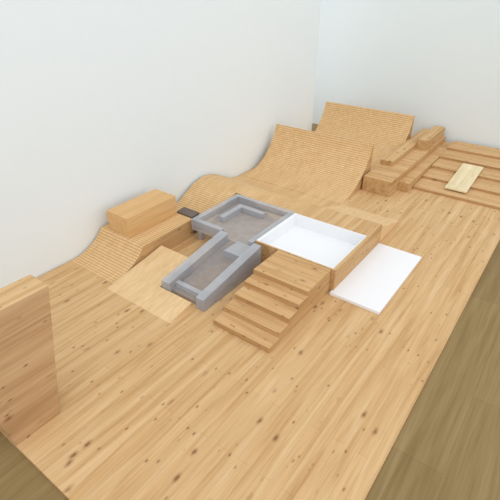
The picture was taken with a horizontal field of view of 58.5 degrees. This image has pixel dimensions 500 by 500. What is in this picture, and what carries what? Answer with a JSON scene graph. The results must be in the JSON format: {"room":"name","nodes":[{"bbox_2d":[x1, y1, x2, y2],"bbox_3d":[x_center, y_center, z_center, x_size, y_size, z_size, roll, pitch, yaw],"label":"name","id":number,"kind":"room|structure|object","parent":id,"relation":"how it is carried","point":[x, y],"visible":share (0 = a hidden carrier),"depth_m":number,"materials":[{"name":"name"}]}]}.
{"room":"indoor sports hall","nodes":[
{"label":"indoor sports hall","id":0,"kind":"room"},
{"bbox_2d":[0,0,320,288],"bbox_3d":[-3.600,-4.245,9.725,0.220,9.050,20.600,21,38,30],"label":"wall","id":1,"kind":"structure","parent":0,"point":[105,104],"depth_m":10.93,"materials":[{"name":"white paint"}]},
{"bbox_2d":[0,123,499,499],"bbox_3d":[2.853,1.361,9.343,20.000,0.070,23.000,21,38,30],"label":"floor","id":2,"kind":"structure","parent":0,"point":[447,447],"depth_m":6.87,"materials":[{"name":"brown wood"}]},
{"bbox_2d":[0,166,499,499],"bbox_3d":[2.013,-0.636,12.444,8.260,0.050,17.470,21,38,30],"label":"platform","id":3,"kind":"object","parent":2,"relation":"on","point":[151,407],"visible":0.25,"depth_m":7.71,"materials":[{"name":"brown wood"}]},
{"bbox_2d":[0,275,59,444],"bbox_3d":[-3.433,1.698,6.439,0.460,2.320,1.466,21,38,30],"label":"wooden block","id":4,"kind":"object","parent":3,"relation":"on","point":[29,399],"visible":1,"depth_m":6.32,"materials":[{"name":"brown wood"}]},
{"bbox_2d":[72,213,193,282],"bbox_3d":[-2.949,-0.277,11.344,1.580,0.500,2.720,21,38,30],"label":"ramp","id":5,"kind":"object","parent":3,"relation":"on","point":[112,254],"visible":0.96,"depth_m":10.96,"materials":[{"name":"brown wood"}]},
{"bbox_2d":[107,189,176,237],"bbox_3d":[-2.753,-0.979,11.507,0.770,0.518,1.630,21,38,30],"label":"wooden box","id":6,"kind":"object","parent":5,"relation":"on","point":[136,215],"visible":1,"depth_m":11.20,"materials":[{"name":"brown wood"}]},
{"bbox_2d":[107,246,191,322],"bbox_3d":[-1.905,0.682,9.990,1.970,0.300,1.700,21,38,30],"label":"ramp","id":7,"kind":"object","parent":3,"relation":"on","point":[141,285],"visible":0.86,"depth_m":9.93,"materials":[{"name":"beige wood"}]},
{"bbox_2d":[177,207,198,233],"bbox_3d":[-1.664,-0.801,12.133,0.560,0.559,0.290,21,38,30],"label":"dark metal ramp edge","id":8,"kind":"object","parent":3,"relation":"on","point":[187,212],"visible":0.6,"depth_m":11.98,"materials":[{"name":"grey metal"}]},
{"bbox_2d":[161,231,260,311],"bbox_3d":[-0.836,0.406,10.133,1.230,0.618,2.060,21,38,30],"label":"ledges","id":9,"kind":"object","parent":3,"relation":"on","point":[245,257],"visible":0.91,"depth_m":10.08,"materials":[{"name":"grey concrete"}]},
{"bbox_2d":[191,194,295,245],"bbox_3d":[-0.154,-0.649,11.849,1.970,0.600,1.950,21,38,30],"label":"platform","id":10,"kind":"object","parent":3,"relation":"on","point":[199,221],"visible":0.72,"depth_m":11.94,"materials":[{"name":"grey concrete"}]},
{"bbox_2d":[176,174,327,223],"bbox_3d":[-0.068,-1.519,13.247,3.450,0.603,3.700,21,38,30],"label":"ramp","id":11,"kind":"object","parent":3,"relation":"on","point":[209,190],"visible":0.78,"depth_m":13.31,"materials":[{"name":"brown wood"}]},
{"bbox_2d":[213,250,330,352],"bbox_3d":[0.501,0.959,9.260,1.350,0.600,2.330,21,38,30],"label":"wooden stairs","id":12,"kind":"structure","parent":3,"relation":"on","point":[283,289],"depth_m":9.04,"materials":[{"name":"brown wood"}]},
{"bbox_2d":[246,124,373,203],"bbox_3d":[1.901,-2.992,14.901,3.720,1.360,1.950,21,38,30],"label":"ramp","id":13,"kind":"object","parent":3,"relation":"on","point":[326,166],"visible":0.99,"depth_m":15.02,"materials":[{"name":"brown wood"}]},
{"bbox_2d":[255,203,381,291],"bbox_3d":[1.736,-0.174,11.084,2.120,0.600,2.550,21,38,30],"label":"box","id":14,"kind":"object","parent":3,"relation":"on","point":[336,241],"visible":0.78,"depth_m":11.12,"materials":[{"name":"brown wood"}]},
{"bbox_2d":[325,205,398,240],"bbox_3d":[3.064,-0.981,12.478,1.800,0.500,1.580,21,38,30],"label":"bank","id":15,"kind":"object","parent":3,"relation":"on","point":[388,224],"visible":0.36,"depth_m":12.48,"materials":[{"name":"beige wood"}]},
{"bbox_2d":[315,102,414,166],"bbox_3d":[4.060,-4.538,17.295,3.700,1.460,2.100,21,38,30],"label":"ramp","id":16,"kind":"object","parent":3,"relation":"on","point":[387,130],"visible":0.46,"depth_m":17.49,"materials":[{"name":"brown wood"}]},
{"bbox_2d":[329,243,421,314],"bbox_3d":[2.979,0.575,10.371,1.150,0.080,2.620,21,38,30],"label":"slab","id":17,"kind":"object","parent":3,"relation":"on","point":[375,280],"visible":0.85,"depth_m":10.17,"materials":[{"name":"laminate"}]},
{"bbox_2d":[362,126,451,196],"bbox_3d":[5.840,-3.322,15.915,1.280,0.850,5.700,21,38,30],"label":"stepped ledge","id":18,"kind":"object","parent":3,"relation":"on","point":[404,166],"visible":0.94,"depth_m":15.21,"materials":[{"name":"brown wood"}]},
{"bbox_2d":[412,141,499,209],"bbox_3d":[7.887,-2.692,15.328,2.980,0.400,4.600,21,38,30],"label":"steps","id":19,"kind":"structure","parent":3,"relation":"on","point":[485,190],"depth_m":15.14,"materials":[{"name":"brown wood"}]},
{"bbox_2d":[445,163,482,192],"bbox_3d":[7.128,-2.412,14.809,0.660,0.231,2.050,21,38,30],"label":"wood board","id":20,"kind":"object","parent":19,"relation":"on","point":[466,174],"visible":1,"depth_m":14.72,"materials":[{"name":"beige wood"}]},
{"bbox_2d":[312,0,499,148],"bbox_3d":[9.605,-7.327,14.687,20.000,9.050,0.200,21,38,30],"label":"wall","id":21,"kind":"structure","parent":0,"point":[436,62],"depth_m":17.33,"materials":[{"name":"white paint"}]}
]}

